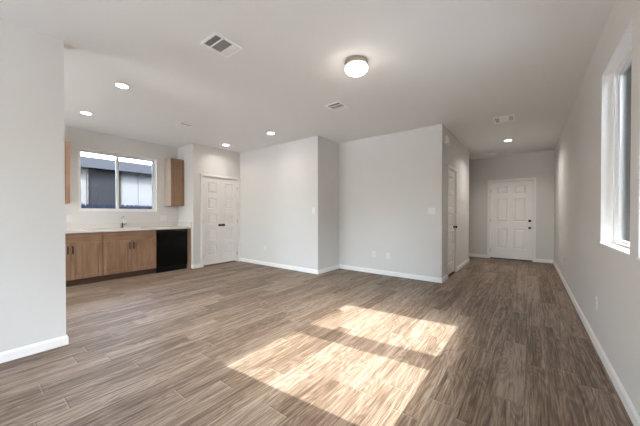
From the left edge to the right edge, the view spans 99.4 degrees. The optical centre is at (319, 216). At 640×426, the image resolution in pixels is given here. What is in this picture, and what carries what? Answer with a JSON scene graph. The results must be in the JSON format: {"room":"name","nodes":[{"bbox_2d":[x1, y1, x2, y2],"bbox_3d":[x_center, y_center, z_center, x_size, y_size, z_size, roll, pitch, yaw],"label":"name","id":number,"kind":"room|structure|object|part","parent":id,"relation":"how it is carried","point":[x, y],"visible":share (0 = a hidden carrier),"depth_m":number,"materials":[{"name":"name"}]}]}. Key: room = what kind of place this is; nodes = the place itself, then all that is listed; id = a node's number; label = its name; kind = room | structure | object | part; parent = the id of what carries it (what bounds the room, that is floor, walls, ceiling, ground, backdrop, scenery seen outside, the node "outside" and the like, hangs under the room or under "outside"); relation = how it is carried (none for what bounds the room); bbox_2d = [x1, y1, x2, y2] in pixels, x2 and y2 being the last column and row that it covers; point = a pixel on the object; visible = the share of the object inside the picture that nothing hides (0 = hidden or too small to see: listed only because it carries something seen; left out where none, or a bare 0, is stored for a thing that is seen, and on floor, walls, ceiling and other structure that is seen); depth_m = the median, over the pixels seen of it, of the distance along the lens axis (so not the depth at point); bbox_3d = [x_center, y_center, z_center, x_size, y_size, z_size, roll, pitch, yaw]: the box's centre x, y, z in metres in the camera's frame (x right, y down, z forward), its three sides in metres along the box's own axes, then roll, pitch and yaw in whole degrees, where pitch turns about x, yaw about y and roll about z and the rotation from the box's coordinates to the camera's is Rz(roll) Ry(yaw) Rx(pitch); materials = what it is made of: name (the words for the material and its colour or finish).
{"room":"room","nodes":[
{"label":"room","id":0,"kind":"room"},
{"bbox_2d":[0,18,65,351],"bbox_3d":[-3.254,-0.200,1.328,0.120,2.740,2.942,0,1,38],"label":"wall","id":1,"kind":"structure","parent":0,"point":[32,139],"depth_m":2.29,"materials":[{"name":"white paint"}]},
{"bbox_2d":[0,334,68,362],"bbox_3d":[-3.249,1.129,1.345,0.148,0.083,2.956,0,1,38],"label":"baseboard","id":2,"kind":"structure","parent":1,"relation":"attached to","point":[20,352],"depth_m":2.30,"materials":[{"name":"white wood"}]},
{"bbox_2d":[64,126,177,223],"bbox_3d":[-4.624,-0.230,4.779,0.140,2.740,6.743,0,1,38],"label":"wall","id":3,"kind":"structure","parent":0,"point":[78,138],"depth_m":5.39,"materials":[{"name":"white paint"}]},
{"bbox_2d":[65,141,69,203],"bbox_3d":[-4.648,-0.753,4.373,0.309,1.050,0.878,0,1,38],"label":"upper cabinet","id":4,"kind":"object","parent":3,"relation":"attached to","point":[67,144],"visible":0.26,"depth_m":4.60,"materials":[{"name":"brown wood"}]},
{"bbox_2d":[66,215,71,221],"bbox_3d":[-4.481,0.032,4.843,0.012,0.114,0.070,0,1,38],"label":"light switch","id":5,"kind":"object","parent":3,"relation":"attached to","point":[68,217],"visible":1,"depth_m":4.84,"materials":[{"name":"white plastic"}]},
{"bbox_2d":[78,148,156,211],"bbox_3d":[-4.054,-0.689,5.508,0.141,1.155,1.320,0,1,38],"label":"window","id":6,"kind":"structure","parent":3,"relation":"in","point":[117,156],"depth_m":5.48,"materials":[{"name":"white plastic"}]},
{"bbox_3d":[-4.283,-0.687,5.268,0.018,1.091,0.596,0,1,38],"label":"sash","id":7,"kind":"part","parent":6,"relation":"part of","materials":[{"name":"white plastic"}]},
{"bbox_3d":[-4.028,-0.118,5.493,0.076,0.014,1.320,0,1,38],"label":"sill","id":8,"kind":"part","parent":6,"relation":"part of","materials":[{"name":"white"}]},
{"bbox_3d":[-3.922,-0.691,5.770,0.018,1.091,0.680,0,1,38],"label":"sash","id":9,"kind":"part","parent":6,"relation":"part of","materials":[{"name":"white plastic"}]},
{"bbox_2d":[65,222,177,229],"bbox_3d":[-4.317,0.173,5.050,0.018,0.100,3.281,0,1,38],"label":"backsplash","id":10,"kind":"structure","parent":3,"relation":"attached to","point":[137,224],"depth_m":5.39,"materials":[{"name":"white stone"}]},
{"bbox_2d":[160,215,165,220],"bbox_3d":[-3.521,0.027,6.094,0.008,0.114,0.116,0,1,38],"label":"power outlet","id":11,"kind":"object","parent":3,"relation":"attached to","point":[162,217],"visible":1,"depth_m":6.09,"materials":[{"name":"white plastic"}]},
{"bbox_2d":[165,158,183,205],"bbox_3d":[-3.291,-0.769,6.138,0.309,1.050,0.287,0,1,38],"label":"upper cabinet","id":12,"kind":"object","parent":3,"relation":"attached to","point":[174,168],"visible":1,"depth_m":6.03,"materials":[{"name":"brown wood"}]},
{"bbox_3d":[-3.386,-0.768,6.032,0.288,1.050,0.003,0,1,38],"label":"panel","id":13,"kind":"part","parent":12,"relation":"part of","materials":[{"name":"beige wood"}]},
{"bbox_3d":[-3.176,-0.768,6.050,0.019,1.042,0.279,0,1,38],"label":"door","id":14,"kind":"part","parent":12,"relation":"part of","materials":[{"name":"brown wood"}]},
{"bbox_2d":[178,144,189,221],"bbox_3d":[-3.059,-0.243,6.225,0.579,2.740,0.120,0,1,38],"label":"wall","id":15,"kind":"structure","parent":0,"point":[184,151],"depth_m":6.12,"materials":[{"name":"white paint"}]},
{"bbox_2d":[190,143,239,264],"bbox_3d":[-2.413,-0.245,6.492,0.120,2.740,1.331,0,1,38],"label":"wall","id":16,"kind":"structure","parent":0,"point":[204,159],"depth_m":6.05,"materials":[{"name":"white paint"}]},
{"bbox_2d":[191,264,200,268],"bbox_3d":[-2.747,1.088,6.020,0.088,0.083,0.184,0,1,38],"label":"baseboard","id":17,"kind":"structure","parent":16,"relation":"attached to","point":[192,265],"depth_m":5.98,"materials":[{"name":"white"}]},
{"bbox_2d":[201,173,239,266],"bbox_3d":[-2.377,0.073,6.496,0.172,2.103,1.036,0,1,38],"label":"door","id":18,"kind":"structure","parent":16,"relation":"in","point":[220,196],"depth_m":6.45,"materials":[{"name":"white wood"}]},
{"bbox_2d":[240,135,321,269],"bbox_3d":[-1.000,-0.242,6.170,2.513,2.740,0.120,0,1,38],"label":"wall","id":19,"kind":"structure","parent":0,"point":[281,184],"depth_m":5.95,"materials":[{"name":"white paint"}]},
{"bbox_2d":[240,258,447,282],"bbox_3d":[0.065,1.091,5.707,4.775,0.083,0.744,0,1,21],"label":"baseboard","id":20,"kind":"structure","parent":19,"relation":"attached to","point":[390,273],"depth_m":5.52,"materials":[{"name":"white wood"}]},
{"bbox_2d":[0,0,613,158],"bbox_3d":[-0.496,-1.656,4.293,7.262,0.120,11.265,0,1,38],"label":"ceiling","id":21,"kind":"structure","parent":0,"point":[459,65],"depth_m":2.84,"materials":[{"name":"white paint"}]},
{"bbox_2d":[78,111,93,114],"bbox_3d":[-3.591,-1.591,4.167,0.176,0.007,0.176,0,1,38],"label":"recessed light","id":22,"kind":"object","parent":21,"relation":"in","point":[81,112],"visible":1,"depth_m":4.16,"materials":[{"name":"white"}]},
{"bbox_2d":[113,82,130,88],"bbox_3d":[-2.392,-1.583,3.282,0.176,0.007,0.176,0,1,38],"label":"recessed light","id":23,"kind":"object","parent":21,"relation":"in","point":[117,84],"visible":1,"depth_m":3.27,"materials":[{"name":"white"}]},
{"bbox_2d":[175,122,193,127],"bbox_3d":[-2.360,-1.594,4.734,0.220,0.010,0.235,0,1,38],"label":"ceiling vent","id":24,"kind":"object","parent":21,"relation":"in","point":[181,124],"visible":1,"depth_m":4.73,"materials":[{"name":"white metal"}]},
{"bbox_2d":[200,32,242,57],"bbox_3d":[-0.905,-1.575,2.501,0.245,0.010,0.285,0,1,38],"label":"ceiling vent","id":25,"kind":"object","parent":21,"relation":"in","point":[215,41],"visible":1,"depth_m":2.49,"materials":[{"name":"white metal"}]},
{"bbox_2d":[325,101,348,110],"bbox_3d":[0.246,-1.587,3.907,0.250,0.010,0.262,0,1,38],"label":"ceiling vent","id":26,"kind":"object","parent":21,"relation":"in","point":[336,106],"visible":1,"depth_m":3.90,"materials":[{"name":"white metal"}]},
{"bbox_2d":[345,56,367,76],"bbox_3d":[0.371,-1.515,2.769,0.236,0.134,0.236,0,1,38],"label":"dome light","id":27,"kind":"object","parent":21,"relation":"attached to","point":[355,66],"visible":1,"depth_m":2.69,"materials":[{"name":"white glass"}]},
{"bbox_2d":[469,153,496,159],"bbox_3d":[4.326,-1.607,7.212,0.600,0.028,0.470,0,1,38],"label":"ceiling vent","id":28,"kind":"object","parent":21,"relation":"in","point":[489,155],"visible":0.88,"depth_m":7.20,"materials":[{"name":"white metal"}]},
{"bbox_2d":[493,114,514,123],"bbox_3d":[2.999,-1.591,4.423,0.275,0.010,0.315,0,1,38],"label":"ceiling vent","id":29,"kind":"object","parent":21,"relation":"in","point":[507,118],"visible":1,"depth_m":4.42,"materials":[{"name":"white metal"}]},
{"bbox_3d":[2.999,-1.592,4.423,0.120,0.006,0.271,0,1,38],"label":"plate","id":30,"kind":"part","parent":29,"relation":"part of","materials":[{"name":"white metal"}]},
{"bbox_2d":[0,256,633,425],"bbox_3d":[-0.496,1.194,4.318,7.262,0.100,11.265,0,1,38],"label":"floor","id":31,"kind":"structure","parent":0,"point":[498,342],"depth_m":2.26,"materials":[{"name":"brown wood"}]},
{"bbox_2d":[65,232,102,286],"bbox_3d":[-4.286,0.704,4.584,0.637,0.875,0.853,0,1,38],"label":"base cabinet","id":32,"kind":"object","parent":31,"relation":"on","point":[83,251],"visible":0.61,"depth_m":4.55,"materials":[{"name":"brown wood"}]},
{"bbox_3d":[-4.194,0.737,4.247,0.019,0.592,0.419,0,1,38],"label":"door","id":33,"kind":"part","parent":32,"relation":"part of","materials":[{"name":"brown wood"}]},
{"bbox_3d":[-4.065,0.354,4.411,0.019,0.154,0.843,0,1,38],"label":"drawer","id":34,"kind":"part","parent":32,"relation":"part of","materials":[{"name":"brown wood"}]},
{"bbox_3d":[-3.936,0.734,4.583,0.019,0.592,0.419,0,1,38],"label":"door","id":35,"kind":"part","parent":32,"relation":"part of","materials":[{"name":"brown wood"}]},
{"bbox_2d":[102,230,155,280],"bbox_3d":[-3.763,0.698,5.265,0.637,0.875,0.863,0,1,38],"label":"base cabinet","id":36,"kind":"object","parent":31,"relation":"on","point":[125,254],"visible":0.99,"depth_m":5.05,"materials":[{"name":"brown wood"}]},
{"bbox_3d":[-3.673,0.731,4.925,0.019,0.592,0.424,0,1,38],"label":"door","id":37,"kind":"part","parent":36,"relation":"part of","materials":[{"name":"brown wood"}]},
{"bbox_3d":[-3.542,0.348,5.091,0.019,0.154,0.853,0,1,38],"label":"drawer","id":38,"kind":"part","parent":36,"relation":"part of","materials":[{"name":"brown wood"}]},
{"bbox_3d":[-3.411,0.728,5.265,0.019,0.592,0.424,0,1,38],"label":"door","id":39,"kind":"part","parent":36,"relation":"part of","materials":[{"name":"brown wood"}]},
{"bbox_2d":[156,229,186,272],"bbox_3d":[-3.298,0.697,5.847,0.590,0.868,0.608,0,1,38],"label":"dishwasher","id":40,"kind":"object","parent":31,"relation":"on","point":[171,244],"visible":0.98,"depth_m":5.65,"materials":[{"name":"black metal"}]},
{"bbox_3d":[-3.118,1.082,5.712,0.025,0.100,0.608,0,1,38],"label":"toe panel","id":41,"kind":"part","parent":40,"relation":"part of","materials":[{"name":"black metal"}]},
{"bbox_3d":[-3.088,0.297,5.682,0.040,0.065,0.608,0,1,38],"label":"control panel","id":42,"kind":"part","parent":40,"relation":"part of","materials":[{"name":"black"}]},
{"bbox_2d":[187,228,190,267],"bbox_3d":[-3.107,0.691,6.142,0.607,0.875,0.070,0,1,38],"label":"end panel","id":43,"kind":"object","parent":31,"relation":"on","point":[189,229],"visible":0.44,"depth_m":5.96,"materials":[{"name":"brown wood"}]},
{"bbox_3d":[-4.808,0.710,3.905,0.637,0.875,0.860,0,1,38],"label":"base cabinet","id":44,"kind":"object","parent":31,"relation":"on","visible":0},
{"bbox_2d":[65,222,191,233],"bbox_3d":[-4.071,0.194,4.861,0.641,0.138,3.281,0,1,38],"label":"countertop","id":45,"kind":"structure","parent":44,"relation":"on","point":[137,226],"depth_m":5.32,"materials":[{"name":"white stone"}]},
{"bbox_2d":[120,216,126,227],"bbox_3d":[-3.916,0.099,5.393,0.107,0.242,0.155,0,1,-18],"label":"faucet","id":46,"kind":"object","parent":45,"relation":"on","point":[123,217],"visible":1,"depth_m":5.41,"materials":[{"name":"grey metal"}]},
{"bbox_2d":[322,137,338,268],"bbox_3d":[0.217,-0.239,5.789,0.120,2.740,0.759,0,1,38],"label":"wall","id":47,"kind":"structure","parent":0,"point":[330,149],"depth_m":5.69,"materials":[{"name":"white paint"}]},
{"bbox_2d":[339,124,443,277],"bbox_3d":[1.296,-0.235,5.362,2.113,2.740,0.120,0,1,38],"label":"wall","id":48,"kind":"structure","parent":0,"point":[388,183],"depth_m":5.18,"materials":[{"name":"white paint"}]},
{"bbox_2d":[428,208,434,213],"bbox_3d":[1.958,-0.103,4.771,0.116,0.114,0.012,0,1,38],"label":"light switch","id":49,"kind":"object","parent":48,"relation":"attached to","point":[430,210],"visible":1,"depth_m":4.77,"materials":[{"name":"white plastic"}]},
{"bbox_2d":[443,126,468,276],"bbox_3d":[2.898,-0.239,5.810,0.120,2.740,2.544,0,1,38],"label":"wall","id":50,"kind":"structure","parent":0,"point":[456,155],"depth_m":5.86,"materials":[{"name":"white paint"}]},
{"bbox_2d":[444,136,449,144],"bbox_3d":[2.266,-1.358,4.837,0.052,0.135,0.170,0,1,38],"label":"door chime","id":51,"kind":"object","parent":50,"relation":"attached to","point":[447,139],"visible":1,"depth_m":4.78,"materials":[{"name":"white plastic"}]},
{"bbox_2d":[447,164,456,276],"bbox_3d":[2.542,0.084,5.312,0.162,2.103,0.796,0,1,38],"label":"door","id":52,"kind":"structure","parent":50,"relation":"in","point":[452,172],"depth_m":5.39,"materials":[{"name":"white wood"}]},
{"bbox_2d":[469,150,554,259],"bbox_3d":[4.132,-0.256,7.777,3.904,2.740,0.120,0,1,38],"label":"wall","id":53,"kind":"structure","parent":0,"point":[540,165],"depth_m":6.97,"materials":[{"name":"white paint"}]},
{"bbox_2d":[469,253,486,257],"bbox_3d":[3.594,1.069,8.117,2.410,0.083,0.014,0,1,38],"label":"baseboard","id":54,"kind":"structure","parent":53,"relation":"attached to","point":[470,255],"depth_m":7.51,"materials":[{"name":"white"}]},
{"bbox_2d":[487,177,535,261],"bbox_3d":[4.987,0.068,7.098,1.031,2.103,0.154,0,1,38],"label":"door","id":55,"kind":"structure","parent":53,"relation":"in","point":[511,205],"depth_m":7.07,"materials":[{"name":"white wood"}]},
{"bbox_2d":[554,0,639,415],"bbox_3d":[2.369,-0.207,2.179,0.126,2.740,11.145,0,1,38],"label":"wall","id":56,"kind":"structure","parent":0,"point":[590,269],"depth_m":2.37,"materials":[{"name":"white paint"}]},
{"bbox_2d":[536,259,639,425],"bbox_3d":[2.147,1.121,2.286,0.343,0.083,11.025,0,1,38],"label":"baseboard","id":57,"kind":"structure","parent":56,"relation":"attached to","point":[630,408],"depth_m":2.08,"materials":[{"name":"white wood"}]},
{"bbox_2d":[595,296,597,310],"bbox_3d":[2.462,0.769,2.418,0.008,0.114,0.070,0,1,38],"label":"power outlet","id":58,"kind":"object","parent":56,"relation":"attached to","point":[596,298],"visible":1,"depth_m":2.40,"materials":[{"name":"white plastic"}]},
{"bbox_2d":[600,20,631,255],"bbox_3d":[2.181,-0.479,1.935,0.129,1.425,0.850,0,1,38],"label":"window","id":59,"kind":"structure","parent":56,"relation":"in","point":[617,76],"depth_m":2.23,"materials":[{"name":"white glass"}]},
{"bbox_3d":[2.160,0.227,1.958,0.076,0.012,0.849,0,1,38],"label":"sill","id":60,"kind":"part","parent":59,"relation":"part of","materials":[{"name":"white"}]},
{"bbox_3d":[2.211,-0.479,1.912,0.053,1.425,0.850,0,1,38],"label":"frame","id":61,"kind":"part","parent":59,"relation":"part of","materials":[{"name":"white plastic"}]},
{"bbox_3d":[2.219,-0.479,1.906,0.022,1.365,0.790,0,1,38],"label":"sash","id":62,"kind":"part","parent":59,"relation":"part of","materials":[{"name":"white plastic"}]},
{"bbox_3d":[2.223,-0.479,1.903,0.004,1.341,0.766,0,1,38],"label":"pane","id":63,"kind":"part","parent":59,"relation":"part of","materials":[{"name":"clear glass"}]},
{"bbox_2d":[637,136,639,259],"bbox_3d":[1.558,-0.472,1.126,0.129,1.425,0.872,0,1,38],"label":"window","id":64,"kind":"structure","parent":56,"relation":"in","point":[638,257],"depth_m":1.51,"materials":[{"name":"white"}]},
{"label":"outside","id":65,"kind":"structure","parent":0,"visible":0},
{"bbox_3d":[3.048,1.397,3.976,60.000,0.200,60.000,0,1,38],"label":"ground","id":66,"kind":"structure","parent":65,"visible":0},
{"bbox_2d":[81,155,151,206],"bbox_3d":[-7.652,-0.303,9.666,4.880,3.100,18.800,0,1,38],"label":"house","id":67,"kind":"structure","parent":66,"relation":"on","point":[98,186],"depth_m":8.07,"materials":[{"name":"grey"}]},
{"bbox_3d":[-6.311,-0.838,7.974,0.005,1.120,0.760,0,1,38],"label":"pane","id":68,"kind":"part","parent":67,"relation":"part of","materials":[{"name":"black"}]},
{"bbox_2d":[81,204,151,208],"bbox_3d":[-5.290,0.484,6.595,0.058,1.580,7.000,0,1,38],"label":"picket fence","id":69,"kind":"object","parent":66,"relation":"on","point":[108,206],"visible":0.16,"depth_m":6.75,"materials":[{"name":"grey"}]},
{"bbox_3d":[2.312,-0.248,6.879,2.113,2.740,3.523,0,1,38],"label":"wall","id":70,"kind":"structure","parent":0,"visible":0},
{"bbox_2d":[457,258,468,270],"bbox_3d":[2.440,1.081,6.849,2.127,0.083,1.502,0,1,38],"label":"baseboard","id":71,"kind":"structure","parent":70,"relation":"attached to","point":[464,263],"depth_m":6.12,"materials":[{"name":"white"}]}
]}

